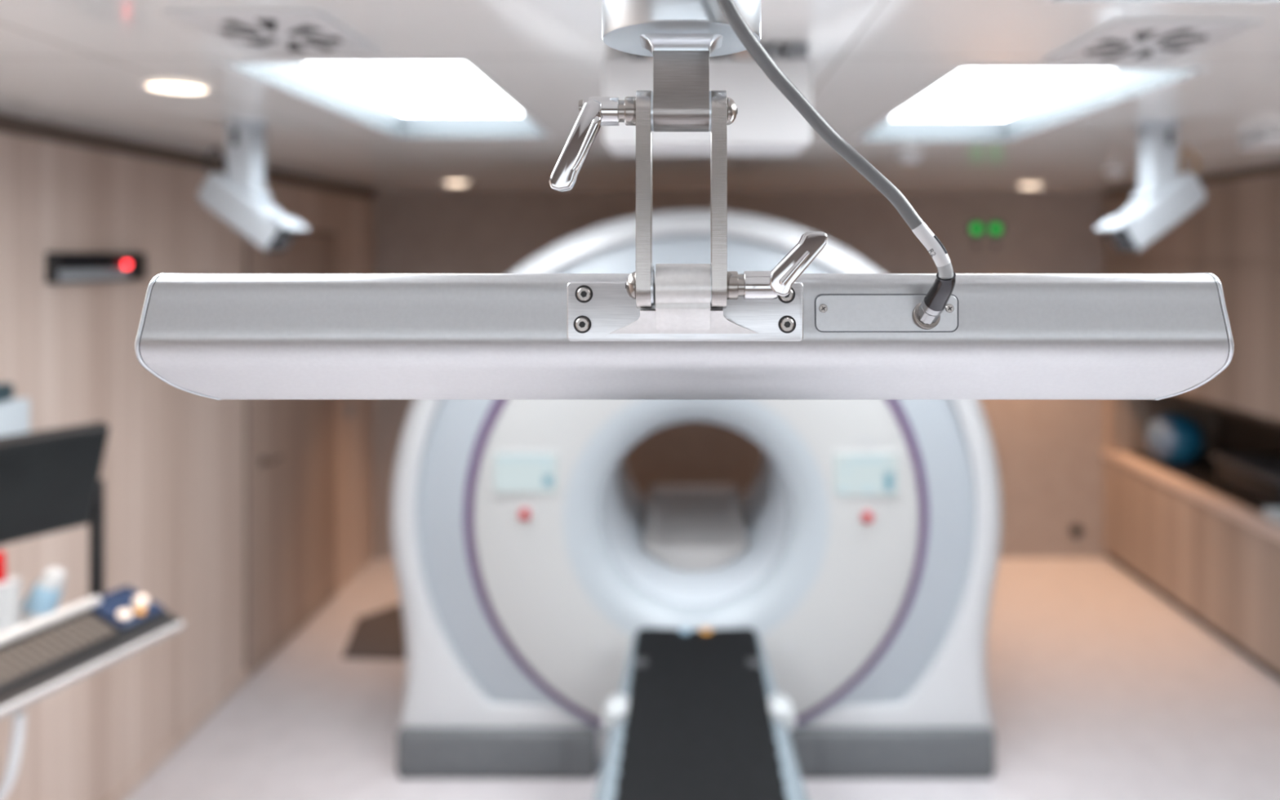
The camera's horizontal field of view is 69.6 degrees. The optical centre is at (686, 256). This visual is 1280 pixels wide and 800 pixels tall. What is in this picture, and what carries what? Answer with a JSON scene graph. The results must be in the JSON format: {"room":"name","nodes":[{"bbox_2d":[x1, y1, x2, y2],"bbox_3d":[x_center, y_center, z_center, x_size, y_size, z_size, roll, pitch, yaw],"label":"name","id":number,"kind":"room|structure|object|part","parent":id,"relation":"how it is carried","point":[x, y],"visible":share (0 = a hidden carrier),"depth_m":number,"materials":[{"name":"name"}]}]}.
{"room":"radiology room","nodes":[
{"label":"radiology room","id":0,"kind":"room"},
{"bbox_2d":[0,132,373,799],"bbox_3d":[-2.124,0.785,2.200,0.100,2.430,7.800,0,0,0],"label":"wall","id":1,"kind":"structure","parent":0,"point":[173,468],"depth_m":3.44,"materials":[{"name":"brown wood"}]},
{"bbox_2d":[0,382,30,436],"bbox_3d":[-2.024,0.477,2.585,0.100,0.205,0.370,0,0,0],"label":"wall dispenser","id":2,"kind":"object","parent":1,"relation":"attached to","point":[15,413],"visible":0.77,"depth_m":2.71,"materials":[{"name":"grey plastic"}]},
{"bbox_3d":[-2.034,0.401,2.567,0.080,0.052,0.335,0,0,0],"label":"lid","id":3,"kind":"part","parent":2,"relation":"part of","materials":[{"name":"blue plastic"}]},
{"bbox_2d":[45,252,146,283],"bbox_3d":[-2.049,0.038,3.225,0.050,0.100,0.500,0,0,0],"label":"warning light","id":4,"kind":"object","parent":1,"relation":"attached to","point":[60,267],"visible":1,"depth_m":3.16,"materials":[{"name":"black plastic"}]},
{"bbox_2d":[124,261,130,267],"bbox_3d":[-2.033,0.031,3.343,0.013,0.022,0.022,0,0,18],"label":"lamp","id":5,"kind":"object","parent":4,"relation":"attached to","point":[126,264],"depth_m":3.34,"materials":[{"name":"red plastic"}]},
{"bbox_2d":[106,669,248,799],"bbox_3d":[-2.068,1.972,1.315,0.012,0.055,6.030,0,0,0],"label":"baseboard","id":6,"kind":"structure","parent":1,"relation":"attached to","point":[166,751],"depth_m":3.73,"materials":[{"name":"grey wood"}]},
{"bbox_2d":[0,112,375,199],"bbox_3d":[-2.068,-0.403,2.200,0.012,0.055,7.800,0,0,0],"label":"trim","id":7,"kind":"structure","parent":1,"relation":"attached to","point":[11,124],"depth_m":3.44,"materials":[{"name":"brown wood"}]},
{"bbox_2d":[244,231,336,677],"bbox_3d":[-2.042,0.932,4.880,0.065,2.135,1.110,0,0,0],"label":"door","id":8,"kind":"structure","parent":1,"relation":"in","point":[291,445],"depth_m":4.75,"materials":[{"name":"brown wood"}]},
{"bbox_3d":[-2.034,1.000,4.512,0.051,0.052,0.136,0,0,0],"label":"handle","id":9,"kind":"part","parent":8,"relation":"part of","materials":[{"name":"metal"}]},
{"bbox_2d":[346,403,353,417],"bbox_3d":[-2.067,0.950,5.655,0.014,0.080,0.090,0,0,0],"label":"light switch","id":10,"kind":"object","parent":1,"relation":"attached to","point":[349,408],"visible":1,"depth_m":5.63,"materials":[{"name":"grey plastic"}]},
{"bbox_3d":[-1.837,1.125,1.780,0.474,0.250,1.560,0,0,0],"label":"wall shelf","id":11,"kind":"object","parent":1,"relation":"attached to","visible":0},
{"bbox_2d":[0,551,21,633],"bbox_3d":[-1.574,0.842,2.120,0.068,0.315,0.068,0,0,0],"label":"bottle","id":12,"kind":"object","parent":11,"relation":"on","point":[10,586],"visible":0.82,"depth_m":2.11,"materials":[{"name":"grey plastic"}]},
{"bbox_2d":[20,567,66,625],"bbox_3d":[-1.595,0.885,2.238,0.147,0.242,0.075,0,0,-23],"label":"spray bottle","id":13,"kind":"object","parent":11,"relation":"on","point":[44,597],"visible":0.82,"depth_m":2.23,"materials":[{"name":"grey plastic"}]},
{"bbox_2d":[0,421,109,597],"bbox_3d":[-1.761,0.720,2.299,0.270,0.558,0.587,0,0,29],"label":"monitor","id":14,"kind":"object","parent":11,"relation":"on","point":[51,482],"visible":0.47,"depth_m":2.37,"materials":[{"name":"black plastic"}]},
{"bbox_3d":[-1.618,0.802,2.525,0.030,0.375,0.024,0,0,0],"label":"post","id":15,"kind":"part","parent":14,"relation":"part of","materials":[{"name":"black plastic"}]},
{"bbox_2d":[0,609,184,718],"bbox_3d":[-1.556,0.921,1.762,0.293,0.157,1.200,0,0,16],"label":"keyboard tray","id":16,"kind":"object","parent":11,"relation":"on","point":[135,638],"visible":0.46,"depth_m":2.07,"materials":[{"name":"white plastic"}]},
{"bbox_2d":[0,710,26,799],"bbox_3d":[-1.486,1.081,1.966,0.188,0.236,0.045,0,0,10],"label":"hanging cable","id":17,"kind":"object","parent":16,"relation":"hanging from","point":[19,717],"visible":1,"depth_m":1.95,"materials":[{"name":"white plastic"}]},
{"bbox_2d":[0,595,101,647],"bbox_3d":[-1.537,0.837,1.854,0.029,0.029,0.788,0,0,16],"label":"paper roll","id":18,"kind":"object","parent":16,"relation":"on","point":[28,628],"visible":0.94,"depth_m":2.10,"materials":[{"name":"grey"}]},
{"bbox_2d":[0,613,119,691],"bbox_3d":[-1.439,0.871,1.950,0.095,0.049,0.465,0,0,16],"label":"keyboard","id":19,"kind":"object","parent":16,"relation":"on","point":[22,661],"visible":1,"depth_m":2.03,"materials":[{"name":"black plastic"}]},
{"bbox_2d":[89,585,164,631],"bbox_3d":[-1.377,0.862,2.257,0.124,0.059,0.120,0,0,16],"label":"trackball","id":20,"kind":"object","parent":16,"relation":"on","point":[124,607],"visible":0.97,"depth_m":2.25,"materials":[{"name":"blue plastic"}]},
{"bbox_3d":[-1.350,0.861,2.211,0.032,0.020,0.032,0,0,0],"label":"knob","id":21,"kind":"part","parent":20,"relation":"part of","materials":[{"name":"beige plastic"}]},
{"bbox_2d":[0,0,1279,191],"bbox_3d":[0.688,-0.430,2.200,5.724,0.001,8.000,0,0,0],"label":"ceiling","id":22,"kind":"structure","parent":0,"point":[81,64],"depth_m":2.32,"materials":[{"name":"white paint"}]},
{"bbox_2d":[140,80,212,93],"bbox_3d":[-1.290,-0.426,2.330,0.160,0.005,0.160,0,0,0],"label":"recessed light","id":23,"kind":"object","parent":22,"relation":"in","point":[171,86],"visible":1,"depth_m":2.32,"materials":[{"name":"white glass"}]},
{"bbox_2d":[197,119,308,251],"bbox_3d":[-1.389,-0.222,2.944,0.340,0.417,0.132,0,0,11],"label":"ceiling camera","id":24,"kind":"object","parent":22,"relation":"attached to","point":[238,196],"visible":1,"depth_m":2.90,"materials":[{"name":"white plastic"},{"name":"dark glass"}]},
{"bbox_3d":[-1.424,-0.375,2.902,0.018,0.050,0.004,0,0,0],"label":"label plate","id":25,"kind":"part","parent":24,"relation":"part of","materials":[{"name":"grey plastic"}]},
{"bbox_2d":[162,8,382,54],"bbox_3d":[-0.775,-0.425,1.765,0.270,0.009,0.340,0,0,0],"label":"ceiling vent","id":26,"kind":"object","parent":22,"relation":"in","point":[253,31],"visible":1,"depth_m":1.72,"materials":[{"name":"white metal"}]},
{"bbox_2d":[215,60,552,137],"bbox_3d":[-0.755,-0.474,2.650,0.554,0.101,1.264,0,0,0],"label":"ceiling light","id":27,"kind":"object","parent":22,"relation":"attached to","point":[396,98],"visible":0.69,"depth_m":2.74,"materials":[{"name":"white plastic"}]},
{"bbox_2d":[304,63,522,114],"bbox_3d":[-0.755,-0.503,2.650,0.486,0.004,1.196,0,0,0],"label":"diffuser","id":28,"kind":"object","parent":27,"relation":"attached to","point":[392,88],"depth_m":2.73,"materials":[{"name":"white plastic"}]},
{"bbox_2d":[442,182,470,184],"bbox_3d":[-1.350,-0.426,5.400,0.160,0.005,0.160,0,0,0],"label":"recessed light","id":29,"kind":"object","parent":22,"relation":"in","point":[445,183],"visible":1,"depth_m":5.38,"materials":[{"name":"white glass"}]},
{"bbox_2d":[548,0,827,341],"bbox_3d":[-0.003,-0.192,0.500,0.120,0.477,0.120,0,0,-41],"label":"bracket","id":30,"kind":"object","parent":22,"relation":"attached to","point":[685,302],"visible":0.98,"depth_m":0.49,"materials":[{"name":"silver metal"}]},
{"bbox_3d":[-0.059,-0.059,0.497,0.028,0.049,0.012,0,0,0],"label":"lever arm","id":31,"kind":"part","parent":30,"relation":"part of","materials":[{"name":"silver metal"}]},
{"bbox_3d":[-0.045,-0.079,0.500,0.017,0.016,0.016,0,0,0],"label":"clamp lever","id":32,"kind":"part","parent":30,"relation":"part of","materials":[{"name":"silver metal"}]},
{"bbox_2d":[624,96,635,125],"bbox_3d":[-0.030,-0.079,0.500,0.006,0.016,0.016,0,0,0],"label":"washer","id":33,"kind":"object","parent":30,"relation":"in","point":[629,101],"depth_m":0.49,"materials":[{"name":"silver metal"}]},
{"bbox_3d":[-0.023,-0.031,0.500,0.008,0.118,0.022,0,0,0],"label":"arm","id":34,"kind":"part","parent":30,"relation":"part of"},
{"bbox_2d":[650,90,653,131],"bbox_3d":[-0.018,-0.079,0.500,0.001,0.022,0.022,0,0,0],"label":"washer","id":35,"kind":"object","parent":30,"relation":"in","point":[651,91],"depth_m":0.49,"materials":[{"name":"silver metal"}]},
{"bbox_2d":[650,266,654,305],"bbox_3d":[-0.018,0.016,0.500,0.001,0.022,0.022,0,0,0],"label":"washer","id":36,"kind":"object","parent":30,"relation":"in","point":[652,272],"depth_m":0.49,"materials":[{"name":"silver metal"}]},
{"bbox_3d":[-0.003,-0.092,0.500,0.030,0.049,0.022,0,0,0],"label":"post","id":37,"kind":"part","parent":30,"relation":"part of","materials":[{"name":"silver metal"}]},
{"bbox_2d":[134,272,1234,399],"bbox_3d":[-0.001,0.049,0.553,0.618,0.078,0.093,0,0,0],"label":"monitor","id":38,"kind":"object","parent":30,"relation":"attached to","point":[217,336],"visible":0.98,"depth_m":0.51,"materials":[{"name":"metal"}]},
{"bbox_3d":[0.111,0.032,0.511,0.079,0.020,0.002,0,0,0],"label":"access panel","id":39,"kind":"part","parent":38,"relation":"part of","materials":[{"name":"metal"}]},
{"bbox_3d":[-0.001,0.031,0.509,0.130,0.033,0.004,0,0,0],"label":"plate","id":40,"kind":"part","parent":30,"relation":"part of","materials":[{"name":"metal"}]},
{"bbox_2d":[708,90,711,131],"bbox_3d":[0.013,-0.079,0.500,0.001,0.022,0.022,0,0,0],"label":"washer","id":41,"kind":"object","parent":30,"relation":"in","point":[709,91],"depth_m":0.49,"materials":[{"name":"silver metal"}]},
{"bbox_2d":[710,266,711,305],"bbox_3d":[0.013,0.016,0.500,0.001,0.022,0.022,0,0,0],"label":"washer","id":42,"kind":"object","parent":30,"relation":"in","point":[710,266],"depth_m":0.49,"materials":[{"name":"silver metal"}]},
{"bbox_3d":[0.018,-0.031,0.500,0.008,0.118,0.022,0,0,0],"label":"arm","id":43,"kind":"part","parent":30,"relation":"part of"},
{"bbox_2d":[727,271,738,299],"bbox_3d":[0.025,0.016,0.500,0.006,0.016,0.016,0,0,0],"label":"washer","id":44,"kind":"object","parent":30,"relation":"in","point":[732,276],"depth_m":0.49,"materials":[{"name":"silver metal"}]},
{"bbox_3d":[0.040,0.016,0.500,0.018,0.016,0.016,0,0,0],"label":"clamp lever","id":45,"kind":"part","parent":30,"relation":"part of","materials":[{"name":"silver metal"}]},
{"bbox_3d":[0.060,0.004,0.497,0.031,0.035,0.012,0,0,0],"label":"lever arm","id":46,"kind":"part","parent":30,"relation":"part of","materials":[{"name":"silver metal"}]},
{"bbox_2d":[604,44,811,155],"bbox_3d":[0.043,-0.327,1.950,0.416,0.206,0.220,0,0,0],"label":"ceiling box","id":47,"kind":"object","parent":22,"relation":"attached to","point":[766,123],"visible":0.56,"depth_m":1.84,"materials":[{"name":"white plastic"}]},
{"bbox_3d":[0.043,-0.413,1.970,0.416,0.033,0.140,0,0,0],"label":"mounting plate","id":48,"kind":"part","parent":47,"relation":"part of","materials":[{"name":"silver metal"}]},
{"bbox_2d":[716,0,955,324],"bbox_3d":[0.073,-0.196,0.466,0.157,0.467,0.035,0,0,-27],"label":"cable","id":49,"kind":"object","parent":22,"relation":"hanging from","point":[936,299],"visible":1,"depth_m":0.48,"materials":[{"name":"grey rubber"},{"name":"black rubber"},{"name":"white plastic"}]},
{"bbox_2d":[897,151,924,164],"bbox_3d":[0.930,-0.407,3.820,0.109,0.046,0.109,0,0,0],"label":"smoke detector","id":50,"kind":"object","parent":22,"relation":"attached to","point":[906,157],"visible":1,"depth_m":3.79,"materials":[{"name":"white plastic"}]},
{"bbox_2d":[1016,184,1044,187],"bbox_3d":[2.100,-0.426,5.620,0.160,0.005,0.160,0,0,0],"label":"recessed light","id":51,"kind":"object","parent":22,"relation":"in","point":[1028,185],"visible":1,"depth_m":5.62,"materials":[{"name":"white glass"}]},
{"bbox_2d":[853,66,1211,141],"bbox_3d":[0.905,-0.474,2.740,0.574,0.101,1.304,0,0,0],"label":"ceiling light","id":52,"kind":"object","parent":22,"relation":"attached to","point":[968,104],"visible":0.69,"depth_m":2.85,"materials":[{"name":"white plastic"}]},
{"bbox_2d":[891,70,1115,118],"bbox_3d":[0.905,-0.503,2.740,0.506,0.004,1.236,0,0,0],"label":"diffuser","id":53,"kind":"object","parent":52,"relation":"attached to","point":[968,94],"depth_m":2.82,"materials":[{"name":"white plastic"}]},
{"bbox_2d":[1102,168,1127,178],"bbox_3d":[2.120,-0.407,4.550,0.109,0.046,0.109,0,0,0],"label":"smoke detector","id":54,"kind":"object","parent":22,"relation":"attached to","point":[1112,173],"visible":1,"depth_m":4.52,"materials":[{"name":"white plastic"}]},
{"bbox_2d":[1094,119,1206,251],"bbox_3d":[1.488,-0.222,2.944,0.340,0.417,0.132,0,0,-11],"label":"ceiling camera","id":55,"kind":"object","parent":22,"relation":"attached to","point":[1163,197],"visible":1,"depth_m":2.90,"materials":[{"name":"white plastic"},{"name":"dark grey plastic"}]},
{"bbox_3d":[1.525,-0.375,2.902,0.018,0.050,0.004,0,0,0],"label":"label plate","id":56,"kind":"part","parent":55,"relation":"part of","materials":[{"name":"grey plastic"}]},
{"bbox_2d":[1044,19,1264,62],"bbox_3d":[0.915,-0.425,1.840,0.270,0.009,0.340,0,0,0],"label":"ceiling vent","id":57,"kind":"object","parent":22,"relation":"in","point":[1121,41],"visible":1,"depth_m":1.79,"materials":[{"name":"white metal"}]},
{"bbox_2d":[1039,0,1279,1],"bbox_3d":[1.325,-0.474,0.890,1.474,0.101,1.284,0,0,0],"label":"ceiling light","id":58,"kind":"object","parent":22,"relation":"attached to","point":[1039,0],"visible":1,"depth_m":1.53,"materials":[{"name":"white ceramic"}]},
{"bbox_2d":[1239,128,1279,150],"bbox_3d":[2.058,-0.403,3.177,0.205,0.055,0.166,0,0,0],"label":"emergency light","id":59,"kind":"object","parent":22,"relation":"attached to","point":[1265,139],"visible":1,"depth_m":3.15,"materials":[{"name":"white plastic"}]},
{"bbox_2d":[125,557,1279,799],"bbox_3d":[0.688,2.050,2.200,5.724,0.100,8.000,0,0,0],"label":"floor","id":60,"kind":"structure","parent":0,"point":[1100,687],"depth_m":3.98,"materials":[{"name":"plastic"}]},
{"bbox_2d":[342,603,405,660],"bbox_3d":[-1.622,1.994,4.898,0.351,0.012,0.835,0,0,-16],"label":"floor mat","id":61,"kind":"object","parent":60,"relation":"on","point":[380,634],"visible":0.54,"depth_m":4.80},
{"bbox_2d":[390,209,1001,778],"bbox_3d":[0.038,0.958,4.131,2.418,2.284,1.338,0,0,0],"label":"gantry","id":62,"kind":"object","parent":60,"relation":"on","point":[865,575],"visible":0.8,"depth_m":3.52,"materials":[{"name":"white plastic"},{"name":"pale blue-grey plastic"},{"name":"slate grey plastic"}]},
{"bbox_2d":[643,484,747,570],"bbox_3d":[0.038,1.262,4.332,0.450,0.183,0.775,0,0,0],"label":"cradle","id":63,"kind":"object","parent":62,"relation":"in","point":[688,526],"visible":1,"depth_m":4.20,"materials":[{"name":"grey plastic"}]},
{"bbox_2d":[593,626,808,799],"bbox_3d":[0.036,1.648,2.300,0.566,0.704,2.000,0,0,0],"label":"table","id":64,"kind":"object","parent":60,"relation":"on","point":[695,714],"visible":1,"depth_m":2.63,"materials":[{"name":"black plastic"}]},
{"bbox_3d":[-0.195,1.395,2.290,0.082,0.111,1.940,0,0,0],"label":"rail","id":65,"kind":"part","parent":64,"relation":"part of","materials":[{"name":"grey metal"}]},
{"bbox_3d":[-0.208,1.328,2.690,0.079,0.064,0.110,0,0,0],"label":"handle","id":66,"kind":"part","parent":64,"relation":"part of","materials":[{"name":"grey plastic"}]},
{"bbox_3d":[0.280,1.328,2.690,0.079,0.064,0.110,0,0,0],"label":"handle","id":67,"kind":"part","parent":64,"relation":"part of","materials":[{"name":"grey plastic"}]},
{"bbox_3d":[0.267,1.395,2.290,0.082,0.111,1.940,0,0,0],"label":"rail","id":68,"kind":"part","parent":64,"relation":"part of","materials":[{"name":"grey"}]},
{"bbox_2d":[1102,456,1279,680],"bbox_3d":[3.106,1.663,2.200,0.688,0.675,7.800,0,0,0],"label":"base cabinet","id":69,"kind":"object","parent":60,"relation":"on","point":[1220,571],"visible":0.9,"depth_m":4.96,"materials":[{"name":"brown wood"}]},
{"bbox_2d":[1101,448,1279,541],"bbox_3d":[3.100,1.300,2.200,0.700,0.049,7.800,0,0,0],"label":"countertop","id":70,"kind":"structure","parent":69,"relation":"on","point":[1197,481],"depth_m":5.16,"materials":[{"name":"brown laminate"}]},
{"bbox_2d":[1146,413,1204,466],"bbox_3d":[2.999,1.123,5.650,0.318,0.304,0.316,0,0,0],"label":"ball","id":71,"kind":"object","parent":70,"relation":"on","point":[1175,439],"visible":1,"depth_m":5.55,"materials":[{"name":"blue plastic"}]},
{"bbox_2d":[1210,453,1279,507],"bbox_3d":[3.175,1.188,4.850,0.490,0.175,0.600,0,0,0],"label":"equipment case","id":72,"kind":"object","parent":70,"relation":"on","point":[1255,477],"visible":0.95,"depth_m":4.87,"materials":[{"name":"black plastic"}]},
{"bbox_3d":[3.175,1.119,4.850,0.490,0.038,0.600,0,0,0],"label":"lid","id":73,"kind":"part","parent":72,"relation":"part of","materials":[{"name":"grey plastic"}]},
{"bbox_2d":[1262,507,1279,523],"bbox_3d":[2.990,1.255,4.360,0.320,0.040,0.320,0,0,0],"label":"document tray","id":74,"kind":"object","parent":70,"relation":"on","point":[1273,513],"visible":1,"depth_m":4.47,"materials":[{"name":"grey"}]},
{"bbox_2d":[373,191,1107,557],"bbox_3d":[0.688,0.785,6.150,5.724,2.430,0.100,0,0,0],"label":"wall","id":75,"kind":"structure","parent":0,"point":[1049,458],"depth_m":6.10,"materials":[{"name":"brown laminate"}]},
{"bbox_2d":[968,221,984,247],"bbox_3d":[1.921,-0.143,6.091,0.104,0.177,0.018,0,0,0],"label":"wall lamp","id":76,"kind":"object","parent":75,"relation":"attached to","point":[975,228],"visible":1,"depth_m":6.09,"materials":[{"name":"green plastic"}]},
{"bbox_3d":[1.921,-0.075,6.098,0.036,0.040,0.004,0,0,0],"label":"name plate","id":77,"kind":"part","parent":76,"relation":"part of","materials":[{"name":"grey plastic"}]},
{"bbox_2d":[987,221,1003,247],"bbox_3d":[2.049,-0.143,6.091,0.104,0.177,0.018,0,0,0],"label":"wall lamp","id":78,"kind":"object","parent":75,"relation":"attached to","point":[995,228],"visible":1,"depth_m":6.09,"materials":[{"name":"green plastic"}]},
{"bbox_3d":[2.049,-0.075,6.098,0.036,0.040,0.004,0,0,0],"label":"name plate","id":79,"kind":"part","parent":78,"relation":"part of","materials":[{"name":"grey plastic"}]},
{"bbox_2d":[1069,524,1083,537],"bbox_3d":[2.583,1.820,6.093,0.084,0.084,0.014,0,0,0],"label":"wall socket","id":80,"kind":"object","parent":75,"relation":"attached to","point":[1076,531],"visible":1,"depth_m":6.09,"materials":[{"name":"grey plastic"}]},
{"bbox_2d":[1102,396,1217,452],"bbox_3d":[3.106,1.022,6.035,0.688,0.508,0.130,0,0,0],"label":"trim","id":81,"kind":"structure","parent":75,"relation":"attached to","point":[1126,423],"depth_m":5.97,"materials":[{"name":"brown wood"}]},
{"bbox_2d":[1217,410,1279,453],"bbox_3d":[3.500,0.785,2.200,0.100,2.430,7.800,0,0,0],"label":"wall","id":82,"kind":"structure","parent":0,"point":[1236,434],"depth_m":5.68,"materials":[{"name":"brown wood"}]},
{"bbox_2d":[1102,173,1279,421],"bbox_3d":[3.106,0.192,2.200,0.688,1.153,7.800,0,0,0],"label":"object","id":83,"kind":"structure","parent":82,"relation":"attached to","point":[1233,236],"depth_m":4.61,"materials":[{"name":"brown wood"}]},
{"bbox_2d":[1102,163,1279,197],"bbox_3d":[3.106,-0.407,2.200,0.688,0.045,7.800,0,0,0],"label":"trim","id":84,"kind":"structure","parent":83,"relation":"attached to","point":[1270,169],"depth_m":4.70,"materials":[{"name":"brown wood"}]},
{"bbox_2d":[1173,393,1279,427],"bbox_3d":[3.112,0.787,2.135,0.676,0.036,7.670,0,0,0],"label":"trim","id":85,"kind":"structure","parent":83,"relation":"attached to","point":[1266,420],"depth_m":4.69,"materials":[{"name":"black laminate"}]}
]}

